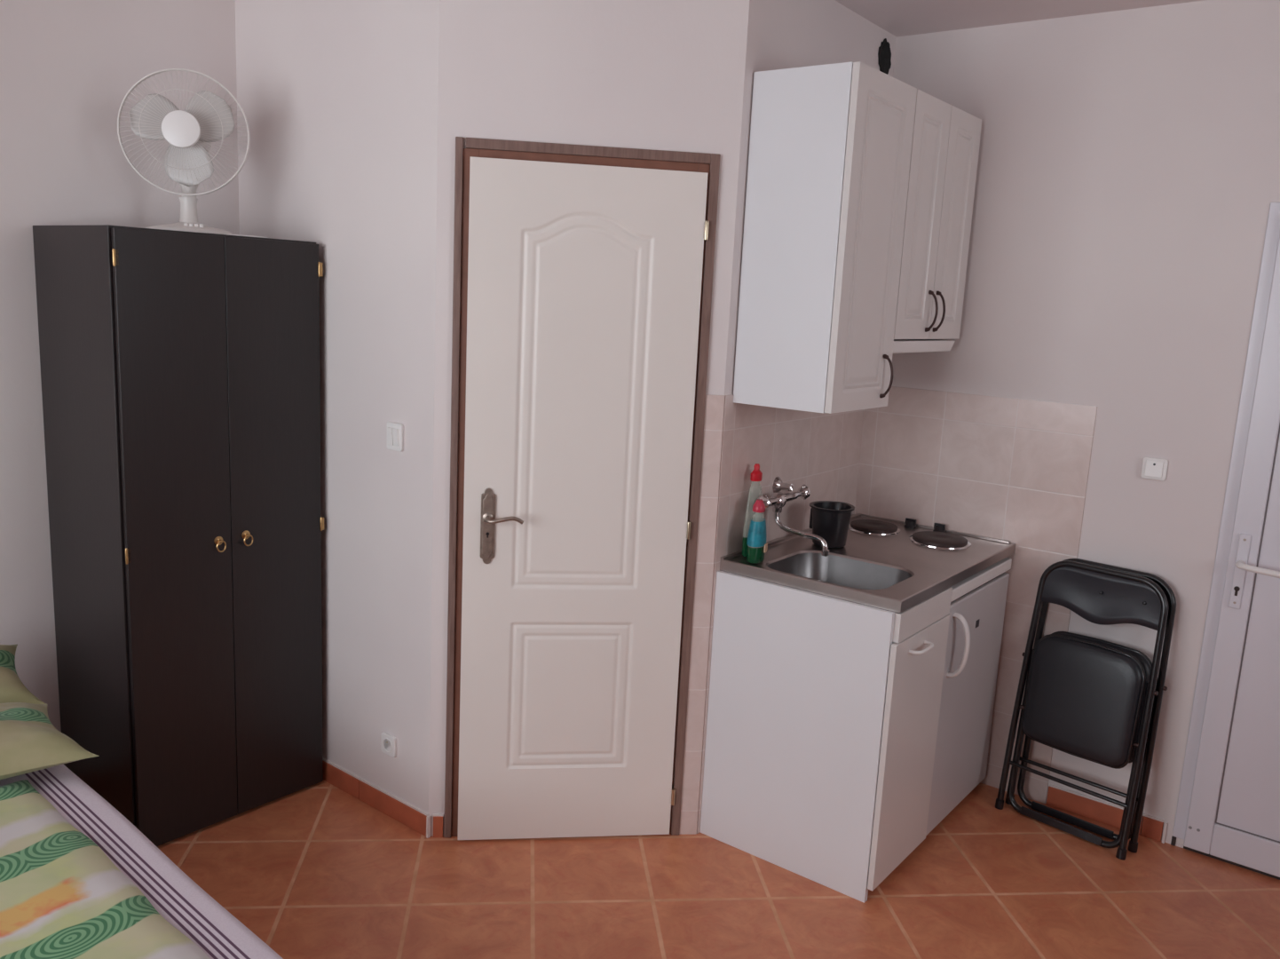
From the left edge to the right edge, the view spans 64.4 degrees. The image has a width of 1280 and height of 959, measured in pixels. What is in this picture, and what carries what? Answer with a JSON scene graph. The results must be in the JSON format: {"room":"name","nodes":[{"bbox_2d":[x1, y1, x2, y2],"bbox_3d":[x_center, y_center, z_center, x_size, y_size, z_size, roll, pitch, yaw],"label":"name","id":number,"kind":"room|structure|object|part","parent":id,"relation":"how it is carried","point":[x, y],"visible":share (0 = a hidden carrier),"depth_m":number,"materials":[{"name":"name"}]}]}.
{"room":"studio apartment","nodes":[
{"label":"studio apartment","id":0,"kind":"room"},
{"bbox_2d":[0,0,239,732],"bbox_3d":[-2.353,-0.169,2.340,0.121,2.582,3.238,11,13,37],"label":"wall","id":1,"kind":"structure","parent":0,"point":[67,67],"depth_m":2.99,"materials":[{"name":"paint"}]},
{"bbox_2d":[234,0,439,813],"bbox_3d":[-0.935,-0.259,3.226,0.995,2.582,0.120,11,13,37],"label":"wall","id":2,"kind":"structure","parent":0,"point":[338,99],"depth_m":3.06,"materials":[{"name":"paint"}]},
{"bbox_2d":[322,757,430,837],"bbox_3d":[-1.012,0.988,3.381,0.935,0.068,0.009,11,13,37],"label":"baseboard","id":3,"kind":"structure","parent":2,"relation":"attached to","point":[414,819],"depth_m":3.25,"materials":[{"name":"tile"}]},
{"bbox_2d":[381,731,396,757],"bbox_3d":[-0.786,0.828,3.171,0.066,0.066,0.018,11,13,37],"label":"power outlet","id":4,"kind":"object","parent":2,"relation":"attached to","point":[389,742],"visible":1,"depth_m":3.16,"materials":[{"name":"white plastic"}]},
{"bbox_2d":[386,421,403,451],"bbox_3d":[-0.722,-0.126,2.985,0.070,0.082,0.018,11,13,37],"label":"light switch","id":5,"kind":"object","parent":2,"relation":"attached to","point":[395,430],"visible":1,"depth_m":2.97,"materials":[{"name":"white plastic"}]},
{"bbox_2d":[428,0,749,835],"bbox_3d":[-0.178,-0.178,2.983,0.830,2.582,0.120,2,10,-6],"label":"wall","id":6,"kind":"structure","parent":0,"point":[653,75],"depth_m":2.77,"materials":[{"name":"paint"}]},
{"bbox_2d":[433,815,442,837],"bbox_3d":[-0.616,1.058,3.101,0.031,0.068,0.009,2,10,-6],"label":"baseboard","id":7,"kind":"structure","parent":6,"relation":"attached to","point":[438,820],"depth_m":3.10,"materials":[{"name":"tile"}]},
{"bbox_2d":[432,813,443,815],"bbox_3d":[-0.615,1.022,3.096,0.033,0.006,0.006,2,10,-6],"label":"trim","id":8,"kind":"structure","parent":6,"relation":"attached to","point":[433,814],"depth_m":3.09,"materials":[{"name":"white tile"}]},
{"bbox_2d":[443,136,720,839],"bbox_3d":[-0.189,0.092,2.980,0.726,2.052,0.222,2,10,-6],"label":"door","id":9,"kind":"structure","parent":6,"relation":"in","point":[582,280],"depth_m":2.92,"materials":[{"name":"white wood"}]},
{"bbox_3d":[-0.435,0.134,2.907,0.041,0.223,0.010,1,10,-8],"label":"handle plate","id":10,"kind":"part","parent":9,"relation":"part of","materials":[{"name":"silver metal"}]},
{"bbox_3d":[-0.388,0.115,2.878,0.117,0.031,0.057,2,10,-6],"label":"lever","id":11,"kind":"part","parent":9,"relation":"part of","materials":[{"name":"silver metal"}]},
{"bbox_2d":[679,394,724,834],"bbox_3d":[0.184,0.434,3.072,0.055,1.383,0.006,2,10,-6],"label":"wall tiles","id":12,"kind":"structure","parent":6,"relation":"attached to","point":[715,404],"depth_m":3.06,"materials":[{"name":"tile"}]},
{"bbox_2d":[156,779,1279,958],"bbox_3d":[-0.013,1.449,1.638,5.161,0.120,5.002,11,13,37],"label":"floor","id":13,"kind":"structure","parent":0,"point":[316,871],"depth_m":2.88,"materials":[{"name":"tile"}]},
{"bbox_2d":[0,764,283,958],"bbox_3d":[-1.593,1.048,1.806,1.965,0.453,1.368,12,14,41],"label":"bed","id":14,"kind":"object","parent":13,"relation":"on","point":[175,896],"visible":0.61,"depth_m":2.08,"materials":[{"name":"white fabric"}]},
{"bbox_2d":[0,644,46,703],"bbox_3d":[-1.912,0.538,2.570,0.660,0.171,0.253,-7,14,-44],"label":"pillow","id":15,"kind":"object","parent":14,"relation":"on","point":[11,688],"visible":0.85,"depth_m":2.70,"materials":[{"name":"fabric"}]},
{"bbox_2d":[0,702,99,779],"bbox_3d":[-1.659,0.627,2.319,0.400,0.134,0.660,13,14,43],"label":"pillow","id":16,"kind":"object","parent":14,"relation":"on","point":[29,742],"visible":1,"depth_m":2.38,"materials":[{"name":"fabric"}]},
{"bbox_2d":[0,779,210,958],"bbox_3d":[-1.353,0.849,1.561,1.290,0.046,1.159,12,14,41],"label":"duvet","id":17,"kind":"object","parent":14,"relation":"on","point":[61,896],"visible":1,"depth_m":1.92,"materials":[{"name":"fabric"}]},
{"bbox_2d":[32,224,323,845],"bbox_3d":[-1.383,0.148,3.141,0.500,1.767,0.626,11,13,37],"label":"wardrobe","id":18,"kind":"object","parent":13,"relation":"on","point":[180,369],"visible":0.91,"depth_m":2.93,"materials":[{"name":"black wood"}]},
{"bbox_3d":[-1.306,0.196,2.885,0.017,1.749,0.302,11,13,37],"label":"door","id":19,"kind":"part","parent":18,"relation":"part of","materials":[{"name":"black wood"}]},
{"bbox_2d":[117,68,268,237],"bbox_3d":[-1.304,-0.952,2.979,0.395,0.462,0.225,0,11,-14],"label":"desk fan","id":20,"kind":"object","parent":18,"relation":"on","point":[190,133],"visible":0.94,"depth_m":2.92,"materials":[{"name":"white plastic"}]},
{"bbox_3d":[-1.383,-1.036,2.904,0.137,0.132,0.035,0,11,-14],"label":"blade","id":21,"kind":"part","parent":20,"relation":"part of","materials":[{"name":"plastic"}]},
{"bbox_2d":[117,68,250,196],"bbox_3d":[-1.307,-0.995,2.908,0.354,0.354,0.071,0,11,-14],"label":"grille","id":22,"kind":"object","parent":20,"relation":"attached to","point":[207,117],"depth_m":2.91,"materials":[{"name":"white plastic"}]},
{"bbox_2d":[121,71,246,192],"bbox_3d":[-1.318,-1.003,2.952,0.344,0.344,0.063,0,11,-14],"label":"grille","id":23,"kind":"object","parent":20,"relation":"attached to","point":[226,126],"depth_m":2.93,"materials":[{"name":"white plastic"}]},
{"bbox_3d":[-1.304,-0.913,2.940,0.139,0.130,0.020,3,10,1],"label":"blade","id":24,"kind":"part","parent":20,"relation":"part of","materials":[{"name":"plastic"}]},
{"bbox_3d":[-1.242,-1.048,2.934,0.132,0.141,0.030,0,11,-14],"label":"blade","id":25,"kind":"part","parent":20,"relation":"part of","materials":[{"name":"plastic"}]},
{"bbox_3d":[-1.165,-0.729,3.057,0.095,0.009,0.165,8,11,25],"label":"power cord","id":26,"kind":"part","parent":20,"relation":"part of","materials":[{"name":"white plastic"}]},
{"bbox_3d":[-1.223,0.180,2.959,0.018,0.027,0.027,11,13,37],"label":"ring pull","id":27,"kind":"part","parent":18,"relation":"part of","materials":[{"name":"gold metal"}]},
{"bbox_3d":[-1.169,0.166,3.025,0.018,0.027,0.027,11,13,37],"label":"ring pull","id":28,"kind":"part","parent":18,"relation":"part of","materials":[{"name":"gold metal"}]},
{"bbox_3d":[-1.116,0.162,3.121,0.017,1.749,0.304,11,13,37],"label":"door","id":29,"kind":"part","parent":18,"relation":"part of","materials":[{"name":"black wood"}]},
{"bbox_2d":[699,569,952,902],"bbox_3d":[0.573,0.719,3.102,0.621,0.852,0.392,11,13,36],"label":"base cabinet","id":30,"kind":"object","parent":13,"relation":"on","point":[823,711],"visible":0.94,"depth_m":2.94,"materials":[{"name":"white laminate"}]},
{"bbox_2d":[719,513,1015,612],"bbox_3d":[0.757,0.288,3.278,0.584,0.174,0.954,11,13,36],"label":"countertop","id":31,"kind":"structure","parent":30,"relation":"on","point":[885,564],"depth_m":3.20,"materials":[{"name":"metal"}]},
{"bbox_2d":[742,463,762,556],"bbox_3d":[0.350,0.091,3.115,0.034,0.283,0.096,11,13,37],"label":"dish soap bottle","id":32,"kind":"object","parent":31,"relation":"on","point":[756,475],"visible":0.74,"depth_m":3.09,"materials":[{"name":"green plastic"}]},
{"bbox_2d":[746,498,767,563],"bbox_3d":[0.354,0.152,3.049,0.058,0.187,0.092,7,11,20],"label":"dish soap bottle","id":33,"kind":"object","parent":31,"relation":"on","point":[757,546],"visible":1,"depth_m":3.02,"materials":[{"name":"blue plastic"}]},
{"bbox_2d":[809,500,854,547],"bbox_3d":[0.624,0.147,3.318,0.147,0.128,0.158,11,13,36],"label":"pot","id":34,"kind":"object","parent":31,"relation":"on","point":[830,520],"visible":0.96,"depth_m":3.27,"materials":[{"name":"black plastic"}]},
{"bbox_3d":[0.569,0.127,3.351,0.014,0.070,0.016,11,13,36],"label":"handle","id":35,"kind":"part","parent":34,"relation":"part of","materials":[{"name":"black plastic"}]},
{"bbox_3d":[0.974,0.157,3.658,0.042,0.031,0.042,11,13,36],"label":"control knob","id":36,"kind":"part","parent":31,"relation":"part of","materials":[{"name":"black plastic"}]},
{"bbox_3d":[1.061,0.172,3.599,0.042,0.031,0.042,11,13,36],"label":"control knob","id":37,"kind":"part","parent":31,"relation":"part of","materials":[{"name":"black plastic"}]},
{"bbox_3d":[0.782,0.779,2.948,0.018,0.724,0.386,11,13,36],"label":"door","id":38,"kind":"part","parent":30,"relation":"part of","materials":[{"name":"white wood"}]},
{"bbox_3d":[0.797,0.378,2.890,0.038,0.082,0.374,11,13,36],"label":"fascia rail","id":39,"kind":"part","parent":30,"relation":"part of","materials":[{"name":"white laminate"}]},
{"bbox_3d":[0.790,0.471,2.838,0.037,0.010,0.120,11,13,36],"label":"handle","id":40,"kind":"part","parent":30,"relation":"part of","materials":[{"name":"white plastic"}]},
{"bbox_2d":[925,557,1011,835],"bbox_3d":[0.884,0.675,3.467,0.598,0.838,0.550,11,13,36],"label":"refrigerator","id":41,"kind":"object","parent":13,"relation":"on","point":[976,613],"visible":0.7,"depth_m":3.30,"materials":[{"name":"metal"}]},
{"bbox_3d":[0.970,0.507,3.084,0.058,0.205,0.029,8,11,26],"label":"handle","id":42,"kind":"part","parent":41,"relation":"part of","materials":[{"name":"white plastic"}]},
{"bbox_3d":[1.075,0.314,3.268,0.061,0.038,0.548,11,13,36],"label":"trim","id":43,"kind":"part","parent":41,"relation":"part of","materials":[{"name":"white plastic"}]},
{"bbox_2d":[995,560,1168,860],"bbox_3d":[1.425,0.719,3.283,0.139,0.874,0.432,-7,14,-44],"label":"folding chair","id":44,"kind":"object","parent":13,"relation":"on","point":[1082,699],"visible":1,"depth_m":3.25,"materials":[{"name":"black plastic"}]},
{"bbox_3d":[1.375,1.132,3.324,0.007,0.026,0.267,3,7,-45],"label":"foot rail","id":45,"kind":"part","parent":44,"relation":"part of","materials":[{"name":"black metal"}]},
{"bbox_3d":[1.417,0.875,3.307,0.033,0.557,0.392,3,7,-45],"label":"frame","id":46,"kind":"part","parent":44,"relation":"part of","materials":[{"name":"black metal"}]},
{"bbox_3d":[1.421,0.707,3.277,0.047,0.364,0.344,3,7,-45],"label":"seat","id":47,"kind":"part","parent":44,"relation":"part of","materials":[{"name":"black leather"}]},
{"bbox_3d":[1.476,0.379,3.256,0.014,0.170,0.396,3,7,-45],"label":"backrest","id":48,"kind":"part","parent":44,"relation":"part of","materials":[{"name":"black plastic"}]},
{"bbox_2d":[1004,558,1176,852],"bbox_3d":[1.470,0.713,3.318,0.432,0.876,0.117,12,14,42],"label":"folding chair","id":49,"kind":"object","parent":13,"relation":"on","point":[1143,659],"visible":0.38,"depth_m":3.22,"materials":[{"name":"black metal"}]},
{"bbox_3d":[1.429,1.126,3.367,0.267,0.026,0.007,12,8,42],"label":"foot rail","id":50,"kind":"part","parent":49,"relation":"part of","materials":[{"name":"black metal"}]},
{"bbox_3d":[1.465,0.869,3.345,0.392,0.557,0.033,12,8,42],"label":"frame","id":51,"kind":"part","parent":49,"relation":"part of","materials":[{"name":"black metal"}]},
{"bbox_3d":[1.466,0.702,3.312,0.344,0.364,0.047,12,8,42],"label":"seat","id":52,"kind":"part","parent":49,"relation":"part of","materials":[{"name":"black leather"}]},
{"bbox_3d":[1.514,0.373,3.286,0.396,0.170,0.014,12,8,42],"label":"backrest","id":53,"kind":"part","parent":49,"relation":"part of","materials":[{"name":"black metal"}]},
{"bbox_2d":[724,0,896,395],"bbox_3d":[0.516,-0.226,3.441,0.120,2.582,1.092,10,13,35],"label":"wall","id":54,"kind":"structure","parent":0,"point":[782,34],"depth_m":2.96,"materials":[{"name":"paint"}]},
{"bbox_2d":[696,394,864,833],"bbox_3d":[0.505,0.378,3.470,0.008,1.383,0.986,10,13,35],"label":"backsplash","id":55,"kind":"structure","parent":54,"relation":"attached to","point":[820,452],"depth_m":3.27,"materials":[{"name":"tile"}]},
{"bbox_2d":[749,476,829,556],"bbox_3d":[0.455,0.107,3.203,0.259,0.202,0.252,3,10,1],"label":"tap","id":56,"kind":"object","parent":54,"relation":"attached to","point":[778,500],"visible":0.88,"depth_m":3.19,"materials":[{"name":"silver metal"}]},
{"bbox_3d":[0.372,0.066,3.104,0.050,0.051,0.069,2,10,-6],"label":"tap handle","id":57,"kind":"part","parent":56,"relation":"part of","materials":[{"name":"silver metal"}]},
{"bbox_3d":[0.515,0.040,3.287,0.069,0.051,0.050,1,10,-10],"label":"tap handle","id":58,"kind":"part","parent":56,"relation":"part of","materials":[{"name":"silver metal"}]},
{"bbox_3d":[0.501,0.163,3.158,0.208,0.112,0.023,12,14,42],"label":"spout","id":59,"kind":"part","parent":56,"relation":"part of","materials":[{"name":"silver metal"}]},
{"bbox_2d":[733,61,916,413],"bbox_3d":[0.549,-0.674,2.949,0.355,0.922,0.374,11,13,36],"label":"upper cabinet","id":60,"kind":"object","parent":54,"relation":"attached to","point":[830,145],"visible":1,"depth_m":2.82,"materials":[{"name":"white wood"}]},
{"bbox_3d":[0.654,-0.655,2.869,0.020,0.918,0.372,11,13,36],"label":"door","id":61,"kind":"part","parent":60,"relation":"part of","materials":[{"name":"white wood"}]},
{"bbox_3d":[0.734,-0.306,3.020,0.038,0.130,0.012,11,13,36],"label":"handle","id":62,"kind":"part","parent":60,"relation":"part of","materials":[{"name":"metal"}]},
{"bbox_2d":[877,38,891,74],"bbox_3d":[0.839,-1.445,3.477,0.004,0.119,0.106,10,13,35],"label":"air vent","id":63,"kind":"object","parent":54,"relation":"in","point":[884,54],"visible":0.93,"depth_m":3.47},
{"bbox_2d":[893,88,981,339],"bbox_3d":[0.834,-0.825,3.290,0.355,0.720,0.538,11,13,36],"label":"upper cabinet","id":64,"kind":"object","parent":54,"relation":"attached to","point":[944,153],"visible":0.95,"depth_m":3.18,"materials":[{"name":"white wood"}]},
{"bbox_3d":[0.857,-0.790,3.105,0.020,0.716,0.266,11,13,36],"label":"door","id":65,"kind":"part","parent":64,"relation":"part of","materials":[{"name":"white wood"}]},
{"bbox_2d":[892,339,955,354],"bbox_3d":[0.793,-0.448,3.363,0.315,0.043,0.514,11,13,36],"label":"hood","id":66,"kind":"object","parent":64,"relation":"attached to","point":[900,345],"visible":0.4,"depth_m":3.26,"materials":[{"name":"white plastic"}]},
{"bbox_3d":[0.924,-0.532,3.216,0.038,0.130,0.012,11,13,36],"label":"handle","id":67,"kind":"part","parent":64,"relation":"part of","materials":[{"name":"metal"}]},
{"bbox_3d":[0.963,-0.539,3.265,0.038,0.130,0.012,11,13,36],"label":"handle","id":68,"kind":"part","parent":64,"relation":"part of","materials":[{"name":"metal"}]},
{"bbox_3d":[1.021,-0.820,3.316,0.020,0.716,0.266,11,13,36],"label":"door","id":69,"kind":"part","parent":64,"relation":"part of","materials":[{"name":"white wood"}]},
{"bbox_2d":[834,0,1204,37],"bbox_3d":[0.120,-1.206,1.157,5.161,0.120,5.002,11,13,37],"label":"ceiling","id":70,"kind":"structure","parent":0,"point":[899,18],"depth_m":3.18,"materials":[{"name":"paint"}]},
{"bbox_2d":[891,0,1279,847],"bbox_3d":[2.178,-0.031,2.822,3.322,2.582,0.120,11,13,36],"label":"wall","id":71,"kind":"structure","parent":0,"point":[1127,180],"depth_m":3.19,"materials":[{"name":"paint"}]},
{"bbox_2d":[854,386,1097,803],"bbox_3d":[1.116,0.383,3.627,0.807,1.377,0.007,11,13,36],"label":"backsplash","id":72,"kind":"structure","parent":71,"relation":"attached to","point":[1015,470],"depth_m":3.51,"materials":[{"name":"tile"}]},
{"bbox_2d":[1046,783,1168,843],"bbox_3d":[1.547,1.113,3.394,0.361,0.068,0.009,11,13,36],"label":"baseboard","id":73,"kind":"structure","parent":71,"relation":"attached to","point":[1151,828],"depth_m":3.40,"materials":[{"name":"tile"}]},
{"bbox_2d":[1140,456,1168,480],"bbox_3d":[1.608,-0.033,3.177,0.072,0.068,0.018,11,13,37],"label":"light switch","id":74,"kind":"object","parent":71,"relation":"attached to","point":[1152,468],"visible":1,"depth_m":3.17,"materials":[{"name":"white plastic"}]},
{"bbox_2d":[1170,202,1279,879],"bbox_3d":[2.127,0.260,2.812,0.940,2.008,0.142,11,13,36],"label":"door","id":75,"kind":"structure","parent":71,"relation":"in","point":[1228,809],"depth_m":3.08,"materials":[{"name":"white plastic"}]},
{"bbox_3d":[1.801,0.276,3.051,0.032,0.230,0.008,11,13,36],"label":"handle plate","id":76,"kind":"part","parent":75,"relation":"part of","materials":[{"name":"white plastic"}]},
{"bbox_3d":[2.137,0.261,2.825,0.722,1.765,0.030,11,13,36],"label":"panel","id":77,"kind":"part","parent":75,"relation":"part of","materials":[{"name":"white plastic"}]},
{"bbox_3d":[1.831,0.266,2.988,0.141,0.027,0.057,11,13,36],"label":"lever","id":78,"kind":"part","parent":75,"relation":"part of","materials":[{"name":"white plastic"}]}
]}

